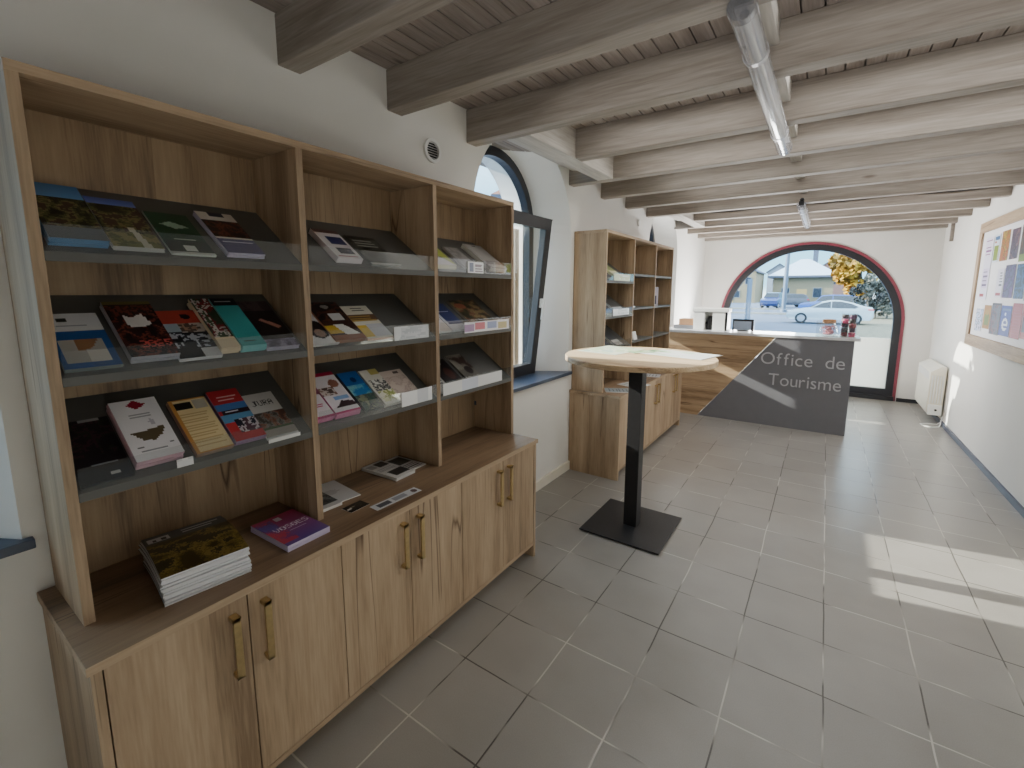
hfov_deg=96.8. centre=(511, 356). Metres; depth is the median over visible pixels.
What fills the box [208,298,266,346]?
leaflet
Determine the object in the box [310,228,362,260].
leaflet
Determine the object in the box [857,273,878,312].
sapling
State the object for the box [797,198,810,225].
lamp
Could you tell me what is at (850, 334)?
packet
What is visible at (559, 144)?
beam
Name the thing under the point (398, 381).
leaflet
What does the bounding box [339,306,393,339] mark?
leaflet
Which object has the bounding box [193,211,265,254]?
leaflet
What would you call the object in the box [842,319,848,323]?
packet
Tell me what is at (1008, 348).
notice board
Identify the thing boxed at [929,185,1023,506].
wall
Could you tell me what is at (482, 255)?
leaflet
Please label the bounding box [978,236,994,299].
sheet
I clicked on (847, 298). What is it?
car
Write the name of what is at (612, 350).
map
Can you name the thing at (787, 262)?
pole
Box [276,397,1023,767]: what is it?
floor
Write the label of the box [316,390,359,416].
leaflet
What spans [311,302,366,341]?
leaflet
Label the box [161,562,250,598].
magazine
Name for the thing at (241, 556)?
magazine
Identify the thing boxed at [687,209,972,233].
ceiling beam
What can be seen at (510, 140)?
beam
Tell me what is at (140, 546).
magazine
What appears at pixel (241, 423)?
leaflet
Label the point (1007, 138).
ceiling beam
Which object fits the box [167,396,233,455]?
leaflet
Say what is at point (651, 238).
window
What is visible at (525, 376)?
window
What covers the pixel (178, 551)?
magazine
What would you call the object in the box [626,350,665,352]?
map
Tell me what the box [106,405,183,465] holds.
leaflet
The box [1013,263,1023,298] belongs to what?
leaflet
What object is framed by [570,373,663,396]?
countertop
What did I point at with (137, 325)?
leaflet
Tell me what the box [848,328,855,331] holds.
packet
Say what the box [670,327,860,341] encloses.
countertop
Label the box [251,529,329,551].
booklet
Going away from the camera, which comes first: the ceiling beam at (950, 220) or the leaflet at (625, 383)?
the leaflet at (625, 383)
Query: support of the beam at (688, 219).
attached to the ceiling
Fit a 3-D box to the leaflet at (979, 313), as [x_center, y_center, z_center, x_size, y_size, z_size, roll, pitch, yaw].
[4.379,-0.342,4.262,0.002,0.206,0.205,6,10,33]
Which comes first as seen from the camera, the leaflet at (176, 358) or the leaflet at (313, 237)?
the leaflet at (176, 358)
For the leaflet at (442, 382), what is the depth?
2.14 m
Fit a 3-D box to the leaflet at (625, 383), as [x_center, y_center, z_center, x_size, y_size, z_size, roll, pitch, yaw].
[1.063,0.248,3.966,0.210,0.004,0.200,-6,10,-38]
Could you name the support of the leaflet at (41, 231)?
on the shelving at (56, 128)
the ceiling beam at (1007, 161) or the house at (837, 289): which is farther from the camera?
the house at (837, 289)
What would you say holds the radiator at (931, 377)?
attached to the wall at (983, 405)
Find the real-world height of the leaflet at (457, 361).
0.136 m
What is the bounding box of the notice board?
[964,207,1023,364]
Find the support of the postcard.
on the sideboard at (242, 671)
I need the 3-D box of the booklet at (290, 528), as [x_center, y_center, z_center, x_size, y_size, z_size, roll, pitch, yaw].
[-0.751,0.580,1.539,0.222,0.009,0.148,5,10,33]
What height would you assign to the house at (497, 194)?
9.600 m
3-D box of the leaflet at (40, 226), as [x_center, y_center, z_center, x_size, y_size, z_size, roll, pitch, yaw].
[-1.087,-0.340,1.100,0.216,0.152,0.104,6,10,34]
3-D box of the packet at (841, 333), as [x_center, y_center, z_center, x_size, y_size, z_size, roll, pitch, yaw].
[3.506,-0.234,4.798,0.063,0.046,0.061,6,10,34]
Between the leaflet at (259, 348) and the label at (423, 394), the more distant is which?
the label at (423, 394)
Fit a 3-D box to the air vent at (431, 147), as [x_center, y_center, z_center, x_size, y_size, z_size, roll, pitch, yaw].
[-0.400,-1.032,2.282,0.014,0.116,0.116,6,10,34]
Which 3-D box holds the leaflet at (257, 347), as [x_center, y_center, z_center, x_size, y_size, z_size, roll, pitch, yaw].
[-0.869,-0.100,1.437,0.201,0.142,0.072,6,10,34]
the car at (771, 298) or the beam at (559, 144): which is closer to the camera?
the beam at (559, 144)
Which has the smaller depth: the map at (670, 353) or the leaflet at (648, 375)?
the map at (670, 353)
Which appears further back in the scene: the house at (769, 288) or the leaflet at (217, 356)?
the house at (769, 288)
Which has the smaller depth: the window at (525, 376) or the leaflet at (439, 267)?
the leaflet at (439, 267)
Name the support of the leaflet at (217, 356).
on the shelving at (56, 128)
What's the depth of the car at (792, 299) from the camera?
56.93 m
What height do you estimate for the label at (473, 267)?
0.054 m
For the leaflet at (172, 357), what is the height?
0.140 m
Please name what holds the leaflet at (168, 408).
on the shelving at (56, 128)
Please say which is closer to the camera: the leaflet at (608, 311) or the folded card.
the leaflet at (608, 311)
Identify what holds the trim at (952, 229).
attached to the wall at (983, 405)
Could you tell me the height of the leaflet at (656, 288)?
0.190 m
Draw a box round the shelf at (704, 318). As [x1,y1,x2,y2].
[692,307,731,330]
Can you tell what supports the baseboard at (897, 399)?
attached to the wall at (912, 258)
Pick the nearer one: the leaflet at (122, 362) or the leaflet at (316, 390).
the leaflet at (122, 362)
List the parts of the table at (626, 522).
plate, post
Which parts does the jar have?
cork lid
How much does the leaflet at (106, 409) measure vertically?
0.135 m
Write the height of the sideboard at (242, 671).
0.692 m
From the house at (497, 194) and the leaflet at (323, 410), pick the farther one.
the house at (497, 194)
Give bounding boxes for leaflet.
[34,182,109,242]
[40,223,107,243]
[40,226,108,246]
[41,231,107,248]
[49,240,109,245]
[53,313,122,370]
[59,360,122,373]
[65,362,123,371]
[68,416,134,489]
[82,196,164,249]
[99,306,179,362]
[100,301,180,358]
[100,304,179,359]
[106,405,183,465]
[106,409,182,469]
[107,396,184,464]
[107,410,183,468]
[109,242,163,251]
[113,249,164,252]
[128,358,177,363]
[142,211,216,256]
[155,310,222,359]
[166,404,232,457]
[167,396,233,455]
[178,356,222,361]
[187,303,238,353]
[188,299,240,349]
[188,302,240,352]
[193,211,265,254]
[193,212,265,255]
[193,213,264,257]
[193,215,263,258]
[204,396,235,445]
[205,388,265,442]
[205,394,266,443]
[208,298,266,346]
[210,303,266,348]
[221,420,265,444]
[236,301,299,348]
[241,347,266,349]
[241,348,265,351]
[241,391,297,438]
[266,346,297,349]
[266,346,298,350]
[267,431,298,440]
[309,230,361,261]
[309,232,361,263]
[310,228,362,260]
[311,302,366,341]
[311,313,339,345]
[312,314,365,342]
[315,371,360,415]
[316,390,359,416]
[316,392,360,417]
[316,393,359,419]
[316,394,334,420]
[318,417,334,422]
[322,480,360,501]
[335,375,382,411]
[336,371,383,410]
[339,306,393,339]
[342,236,395,266]
[343,235,401,266]
[357,369,401,405]
[357,373,401,407]
[378,369,416,397]
[385,456,425,469]
[438,249,456,267]
[438,266,455,269]
[439,304,463,330]
[439,318,451,331]
[440,359,462,382]
[440,378,445,393]
[442,247,470,270]
[444,354,479,378]
[446,302,467,321]
[447,300,493,321]
[461,246,505,271]
[462,244,506,269]
[604,388,627,392]
[605,331,624,345]
[606,299,621,309]
[606,307,612,314]
[607,265,618,277]
[617,382,649,386]
[647,374,660,377]
[655,287,658,305]
[974,308,983,330]
[982,305,991,328]
[988,303,1001,334]
[992,233,1001,262]
[994,268,1004,297]
[998,305,1012,336]
[999,229,1011,260]
[1002,264,1016,297]
[1009,227,1021,259]
[1009,303,1023,339]
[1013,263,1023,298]
[1018,226,1023,261]
[1019,310,1023,338]
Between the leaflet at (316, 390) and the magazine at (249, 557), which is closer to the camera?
the magazine at (249, 557)
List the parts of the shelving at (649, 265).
panel, panel, shelf, shelf, shelf, panel, shelf, shelf, shelf, shelf, shelf, panel, shelf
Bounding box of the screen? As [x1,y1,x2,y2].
[732,319,753,330]
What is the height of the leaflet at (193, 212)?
0.137 m
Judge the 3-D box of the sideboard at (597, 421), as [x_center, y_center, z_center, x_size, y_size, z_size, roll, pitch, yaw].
[1.199,0.530,4.452,0.468,0.690,1.880,6,10,34]
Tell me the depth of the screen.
5.45 m
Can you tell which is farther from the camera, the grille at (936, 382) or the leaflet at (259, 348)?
the grille at (936, 382)
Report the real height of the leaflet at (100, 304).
0.140 m
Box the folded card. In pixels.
[632,331,636,339]
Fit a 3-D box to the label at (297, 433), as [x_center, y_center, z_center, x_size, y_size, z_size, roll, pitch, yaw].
[-0.739,0.265,1.479,0.001,0.012,0.105,6,10,34]
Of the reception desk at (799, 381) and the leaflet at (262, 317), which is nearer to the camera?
the leaflet at (262, 317)
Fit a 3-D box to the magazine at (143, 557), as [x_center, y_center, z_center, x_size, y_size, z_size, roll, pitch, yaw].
[-0.927,0.596,1.335,0.270,0.016,0.205,7,11,41]
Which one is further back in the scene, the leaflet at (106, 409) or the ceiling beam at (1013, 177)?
the ceiling beam at (1013, 177)
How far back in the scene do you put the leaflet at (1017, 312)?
3.45 m
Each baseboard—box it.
[536,461,569,491]
[896,398,917,403]
[931,415,1023,517]
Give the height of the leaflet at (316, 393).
0.131 m
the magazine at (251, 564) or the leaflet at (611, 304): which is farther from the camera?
the leaflet at (611, 304)
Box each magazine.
[138,545,247,584]
[138,549,244,589]
[140,542,248,582]
[141,516,248,580]
[142,551,249,587]
[143,557,250,598]
[143,561,250,602]
[143,563,251,603]
[143,564,251,606]
[159,555,248,591]
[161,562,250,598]
[163,550,248,584]
[163,557,249,592]
[163,559,250,594]
[165,564,251,599]
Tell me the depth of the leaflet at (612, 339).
3.93 m
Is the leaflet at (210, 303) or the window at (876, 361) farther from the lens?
the window at (876, 361)
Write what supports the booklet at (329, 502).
on the leaflet at (334, 489)
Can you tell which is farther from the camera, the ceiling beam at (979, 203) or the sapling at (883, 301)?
the sapling at (883, 301)
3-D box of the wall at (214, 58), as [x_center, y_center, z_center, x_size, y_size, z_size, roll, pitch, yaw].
[0.205,-0.349,3.770,0.545,2.620,9.665,6,10,34]
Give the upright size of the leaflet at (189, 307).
0.145 m
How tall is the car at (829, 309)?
1.450 m
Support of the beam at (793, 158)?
attached to the ceiling
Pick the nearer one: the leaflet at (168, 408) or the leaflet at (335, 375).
the leaflet at (168, 408)
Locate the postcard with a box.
[342,500,368,512]
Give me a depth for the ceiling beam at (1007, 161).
3.47 m
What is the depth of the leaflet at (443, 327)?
2.10 m
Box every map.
[578,345,643,354]
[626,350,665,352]
[641,349,722,359]
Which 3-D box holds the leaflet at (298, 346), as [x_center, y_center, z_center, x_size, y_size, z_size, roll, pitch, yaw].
[-0.820,-0.100,1.513,0.202,0.143,0.104,6,10,34]
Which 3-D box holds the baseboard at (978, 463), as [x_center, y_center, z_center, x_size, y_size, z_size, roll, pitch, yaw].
[2.844,1.188,2.156,0.026,0.048,9.666,6,10,33]
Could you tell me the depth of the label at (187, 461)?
1.25 m
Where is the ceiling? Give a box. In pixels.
[250,0,1023,167]
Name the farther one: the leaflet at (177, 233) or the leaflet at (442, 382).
the leaflet at (442, 382)
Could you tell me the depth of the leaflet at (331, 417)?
1.62 m
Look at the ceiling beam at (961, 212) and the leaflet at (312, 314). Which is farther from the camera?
the ceiling beam at (961, 212)
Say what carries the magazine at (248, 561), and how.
on the magazine at (249, 563)
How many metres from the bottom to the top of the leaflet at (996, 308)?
0.266 m
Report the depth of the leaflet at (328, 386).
1.72 m
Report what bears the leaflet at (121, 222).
on the leaflet at (110, 242)
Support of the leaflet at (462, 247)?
on the shelving at (56, 128)
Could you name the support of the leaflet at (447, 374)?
on the shelving at (56, 128)
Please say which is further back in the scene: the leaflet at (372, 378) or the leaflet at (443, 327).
the leaflet at (443, 327)
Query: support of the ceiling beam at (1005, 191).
attached to the ceiling
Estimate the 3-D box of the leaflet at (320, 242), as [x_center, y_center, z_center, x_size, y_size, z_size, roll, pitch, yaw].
[-0.651,-0.406,1.679,0.164,0.117,0.106,6,10,34]
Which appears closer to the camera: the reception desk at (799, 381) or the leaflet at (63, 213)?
the leaflet at (63, 213)
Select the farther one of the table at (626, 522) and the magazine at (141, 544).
the table at (626, 522)
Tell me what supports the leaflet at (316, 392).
on the leaflet at (316, 393)
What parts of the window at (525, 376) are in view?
frame, wooden post, sill, casement handle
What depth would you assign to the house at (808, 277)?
83.47 m
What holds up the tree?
on the ground at (878, 327)
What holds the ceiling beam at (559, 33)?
attached to the ceiling
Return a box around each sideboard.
[37,426,537,767]
[568,373,681,480]
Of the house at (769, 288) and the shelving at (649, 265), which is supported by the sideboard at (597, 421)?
the shelving at (649, 265)
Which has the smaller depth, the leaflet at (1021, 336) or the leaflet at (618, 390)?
the leaflet at (1021, 336)
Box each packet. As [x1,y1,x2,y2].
[840,332,847,335]
[841,323,848,327]
[842,314,849,318]
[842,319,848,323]
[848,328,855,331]
[848,332,854,336]
[849,319,856,323]
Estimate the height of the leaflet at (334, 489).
0.004 m
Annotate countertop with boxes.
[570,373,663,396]
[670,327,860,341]
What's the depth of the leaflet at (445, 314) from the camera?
2.20 m
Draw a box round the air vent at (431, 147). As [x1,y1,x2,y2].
[423,138,440,162]
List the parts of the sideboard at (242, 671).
panel, door, handle, handle, door, door, card strip, panel, handle, handle, door, door, handle, handle, door, panel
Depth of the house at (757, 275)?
80.57 m
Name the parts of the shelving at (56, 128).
panel, shelf, shelf, shelf, panel, shelf, shelf, shelf, shelf, shelf, shelf, panel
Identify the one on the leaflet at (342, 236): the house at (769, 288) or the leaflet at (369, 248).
the leaflet at (369, 248)
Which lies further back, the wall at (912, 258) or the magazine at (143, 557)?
the wall at (912, 258)
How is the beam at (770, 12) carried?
attached to the ceiling
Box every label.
[177,456,193,467]
[269,432,299,443]
[394,324,428,340]
[401,386,431,406]
[443,370,501,395]
[464,319,508,332]
[468,261,483,273]
[613,308,628,315]
[614,273,629,280]
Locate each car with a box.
[760,292,782,307]
[773,294,808,306]
[786,300,873,324]
[798,295,857,308]
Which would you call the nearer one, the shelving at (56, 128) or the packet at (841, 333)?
the shelving at (56, 128)
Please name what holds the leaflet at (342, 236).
on the shelving at (56, 128)
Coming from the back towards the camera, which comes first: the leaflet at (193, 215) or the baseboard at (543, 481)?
the baseboard at (543, 481)
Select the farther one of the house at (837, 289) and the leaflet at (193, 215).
the house at (837, 289)
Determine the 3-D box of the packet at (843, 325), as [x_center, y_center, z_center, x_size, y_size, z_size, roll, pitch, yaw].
[3.506,-0.325,4.785,0.063,0.046,0.061,6,10,34]
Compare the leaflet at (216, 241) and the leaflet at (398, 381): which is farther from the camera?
the leaflet at (398, 381)
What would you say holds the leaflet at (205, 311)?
on the leaflet at (238, 349)
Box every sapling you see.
[848,283,868,305]
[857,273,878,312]
[863,281,886,317]
[875,293,892,318]
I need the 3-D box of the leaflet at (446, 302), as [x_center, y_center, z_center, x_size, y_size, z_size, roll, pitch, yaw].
[-0.203,-0.218,2.387,0.192,0.137,0.205,6,10,34]
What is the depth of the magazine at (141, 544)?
1.23 m
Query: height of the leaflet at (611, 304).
0.120 m
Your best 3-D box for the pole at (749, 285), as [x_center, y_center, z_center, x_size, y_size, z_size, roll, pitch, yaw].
[10.603,-2.174,20.397,0.360,2.550,0.351,6,10,34]
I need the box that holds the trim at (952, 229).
[949,223,955,240]
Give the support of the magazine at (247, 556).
on the magazine
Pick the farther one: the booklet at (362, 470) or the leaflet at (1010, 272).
the leaflet at (1010, 272)
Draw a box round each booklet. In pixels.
[251,509,329,548]
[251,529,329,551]
[322,492,341,511]
[362,460,414,479]
[362,470,414,480]
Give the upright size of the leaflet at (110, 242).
0.142 m
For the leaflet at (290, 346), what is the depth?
1.46 m
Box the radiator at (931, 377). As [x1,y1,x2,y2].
[915,358,947,427]
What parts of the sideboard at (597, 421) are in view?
panel, door, panel, door, handle, handle, door, door, door, panel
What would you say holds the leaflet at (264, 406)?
on the leaflet at (296, 431)
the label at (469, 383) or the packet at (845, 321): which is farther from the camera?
the packet at (845, 321)
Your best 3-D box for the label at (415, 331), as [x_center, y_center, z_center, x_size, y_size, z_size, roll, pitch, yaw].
[-0.418,-0.100,1.898,0.001,0.056,0.192,6,10,34]
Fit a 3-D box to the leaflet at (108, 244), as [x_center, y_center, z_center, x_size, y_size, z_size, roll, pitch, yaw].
[-1.085,-0.344,1.101,0.216,0.153,0.104,6,10,35]
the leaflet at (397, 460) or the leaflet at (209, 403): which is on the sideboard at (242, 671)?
the leaflet at (397, 460)
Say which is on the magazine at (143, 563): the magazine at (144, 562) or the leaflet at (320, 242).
the magazine at (144, 562)
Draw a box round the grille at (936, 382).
[929,375,944,403]
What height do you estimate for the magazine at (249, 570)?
0.016 m
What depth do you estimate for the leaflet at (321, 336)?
1.61 m
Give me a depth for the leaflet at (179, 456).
1.21 m
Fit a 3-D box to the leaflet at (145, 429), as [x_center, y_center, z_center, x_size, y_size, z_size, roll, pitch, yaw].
[-1.011,0.199,1.255,0.189,0.135,0.106,6,10,34]
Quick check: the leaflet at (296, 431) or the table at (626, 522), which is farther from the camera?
the table at (626, 522)
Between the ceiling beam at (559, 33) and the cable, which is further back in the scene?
the cable
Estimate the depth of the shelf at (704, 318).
5.55 m
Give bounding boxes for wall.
[0,0,705,767]
[702,228,945,400]
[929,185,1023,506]
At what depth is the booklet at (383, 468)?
2.04 m
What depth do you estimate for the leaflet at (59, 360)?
1.08 m
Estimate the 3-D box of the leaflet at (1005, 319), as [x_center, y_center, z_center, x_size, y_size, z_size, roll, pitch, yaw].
[3.972,-0.284,3.659,0.002,0.243,0.245,6,10,33]
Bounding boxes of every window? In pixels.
[474,145,571,404]
[649,226,654,241]
[721,242,904,400]
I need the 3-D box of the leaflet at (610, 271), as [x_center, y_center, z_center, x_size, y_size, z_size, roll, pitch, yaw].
[0.833,-0.709,3.816,0.170,0.127,0.160,6,10,34]
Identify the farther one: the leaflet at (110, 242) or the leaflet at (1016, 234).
the leaflet at (1016, 234)
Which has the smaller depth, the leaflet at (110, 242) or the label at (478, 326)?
the leaflet at (110, 242)
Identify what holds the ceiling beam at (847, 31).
attached to the ceiling
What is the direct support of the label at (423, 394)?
attached to the shelving at (56, 128)
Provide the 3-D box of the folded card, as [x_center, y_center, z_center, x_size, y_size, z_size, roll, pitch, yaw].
[1.142,-0.194,4.270,0.045,0.075,0.090,6,10,34]
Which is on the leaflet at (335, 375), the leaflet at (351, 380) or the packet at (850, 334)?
the leaflet at (351, 380)
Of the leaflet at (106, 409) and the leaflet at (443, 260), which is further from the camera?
the leaflet at (443, 260)
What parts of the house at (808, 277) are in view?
door, pane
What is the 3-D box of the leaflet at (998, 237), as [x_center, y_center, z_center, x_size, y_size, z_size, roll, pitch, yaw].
[4.257,-0.947,3.991,0.002,0.241,0.155,6,10,33]
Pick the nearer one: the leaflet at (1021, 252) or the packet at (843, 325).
the leaflet at (1021, 252)
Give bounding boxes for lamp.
[726,0,791,150]
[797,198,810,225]
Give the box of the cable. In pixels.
[711,186,1002,212]
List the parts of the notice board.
frame rail, frame rail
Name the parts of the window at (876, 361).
frosted pane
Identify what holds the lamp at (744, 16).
attached to the ceiling beam at (559, 33)
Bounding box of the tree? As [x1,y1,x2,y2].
[827,253,872,299]
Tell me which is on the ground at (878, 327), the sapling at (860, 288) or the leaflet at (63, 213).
the sapling at (860, 288)
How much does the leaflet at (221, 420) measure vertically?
0.131 m
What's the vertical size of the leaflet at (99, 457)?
0.130 m
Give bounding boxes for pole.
[745,279,752,318]
[780,254,789,311]
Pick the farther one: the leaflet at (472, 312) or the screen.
the screen
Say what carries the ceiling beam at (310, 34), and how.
attached to the ceiling
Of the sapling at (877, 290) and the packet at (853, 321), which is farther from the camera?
the sapling at (877, 290)
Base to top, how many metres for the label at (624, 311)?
0.055 m
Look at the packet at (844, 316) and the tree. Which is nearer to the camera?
the packet at (844, 316)
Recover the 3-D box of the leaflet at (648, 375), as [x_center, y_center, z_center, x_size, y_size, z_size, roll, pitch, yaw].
[1.327,0.185,4.411,0.210,0.004,0.150,4,9,23]
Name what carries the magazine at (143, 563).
on the magazine at (249, 570)
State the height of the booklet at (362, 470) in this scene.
0.007 m
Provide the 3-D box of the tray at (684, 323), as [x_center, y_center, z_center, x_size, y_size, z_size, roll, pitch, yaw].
[2.231,-0.423,5.843,0.240,0.125,0.200,6,10,34]
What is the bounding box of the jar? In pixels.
[822,319,836,334]
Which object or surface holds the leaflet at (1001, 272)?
attached to the notice board
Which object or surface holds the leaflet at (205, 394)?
on the leaflet
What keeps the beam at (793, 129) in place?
attached to the ceiling
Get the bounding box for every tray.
[674,318,693,328]
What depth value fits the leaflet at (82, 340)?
1.12 m
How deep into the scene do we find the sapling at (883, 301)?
33.06 m
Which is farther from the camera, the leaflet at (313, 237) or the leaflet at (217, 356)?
the leaflet at (313, 237)
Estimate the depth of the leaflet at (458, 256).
2.24 m
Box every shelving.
[0,57,513,626]
[571,229,673,392]
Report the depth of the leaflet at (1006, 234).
3.80 m
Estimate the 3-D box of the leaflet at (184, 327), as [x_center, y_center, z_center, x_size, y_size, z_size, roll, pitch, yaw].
[-0.940,-0.065,1.312,0.180,0.128,0.106,6,10,34]
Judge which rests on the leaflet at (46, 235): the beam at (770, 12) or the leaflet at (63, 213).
the leaflet at (63, 213)
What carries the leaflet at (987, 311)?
attached to the notice board
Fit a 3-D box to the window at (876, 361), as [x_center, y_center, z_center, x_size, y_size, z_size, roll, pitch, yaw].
[4.368,-0.571,6.805,2.310,2.215,0.105,6,10,34]
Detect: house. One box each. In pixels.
[491,190,501,198]
[732,269,765,302]
[766,263,784,292]
[768,251,833,301]
[823,262,844,294]
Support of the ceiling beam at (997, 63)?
attached to the ceiling
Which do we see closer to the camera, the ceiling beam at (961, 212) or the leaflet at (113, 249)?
the leaflet at (113, 249)
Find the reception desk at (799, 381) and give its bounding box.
[669,327,860,435]
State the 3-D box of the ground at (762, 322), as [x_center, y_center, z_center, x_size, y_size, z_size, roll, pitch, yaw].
[28.314,-3.818,41.082,180.000,0.001,220.000,6,10,34]
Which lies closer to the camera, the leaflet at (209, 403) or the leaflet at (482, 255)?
the leaflet at (209, 403)
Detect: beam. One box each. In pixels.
[275,0,456,73]
[386,0,773,115]
[466,0,1023,146]
[508,139,576,170]
[512,126,613,180]
[569,85,1023,186]
[576,32,1023,161]
[601,124,1023,199]
[625,150,1023,209]
[646,169,1023,217]
[672,214,704,227]
[674,198,990,229]
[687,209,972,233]
[694,186,1012,221]
[698,217,957,238]
[705,224,947,240]
[758,0,780,46]
[776,76,791,102]
[788,124,797,137]
[790,155,801,161]
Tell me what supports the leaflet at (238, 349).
on the leaflet at (189, 307)
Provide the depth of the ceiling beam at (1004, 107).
2.53 m
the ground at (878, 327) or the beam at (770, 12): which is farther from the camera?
the ground at (878, 327)
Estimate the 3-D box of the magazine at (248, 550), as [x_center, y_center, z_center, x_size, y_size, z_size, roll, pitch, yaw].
[-0.929,0.558,1.330,0.270,0.016,0.205,8,11,42]
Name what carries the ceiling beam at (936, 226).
attached to the ceiling
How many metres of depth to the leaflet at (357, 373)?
1.86 m
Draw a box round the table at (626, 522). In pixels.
[565,347,718,554]
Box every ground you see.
[730,300,890,333]
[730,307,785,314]
[848,311,892,337]
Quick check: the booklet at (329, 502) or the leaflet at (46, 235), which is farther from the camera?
the booklet at (329, 502)
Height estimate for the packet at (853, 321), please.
0.046 m
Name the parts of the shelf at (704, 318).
lid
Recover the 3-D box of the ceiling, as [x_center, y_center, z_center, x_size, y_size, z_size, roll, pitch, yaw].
[1.512,-1.464,2.704,3.879,0.185,10.265,6,10,34]
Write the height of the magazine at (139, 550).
0.016 m
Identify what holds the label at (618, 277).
attached to the shelving at (649, 265)
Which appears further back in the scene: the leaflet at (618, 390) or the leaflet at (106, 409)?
the leaflet at (618, 390)
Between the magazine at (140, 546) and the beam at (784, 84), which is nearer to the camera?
the magazine at (140, 546)
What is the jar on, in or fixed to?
in the acrylic box

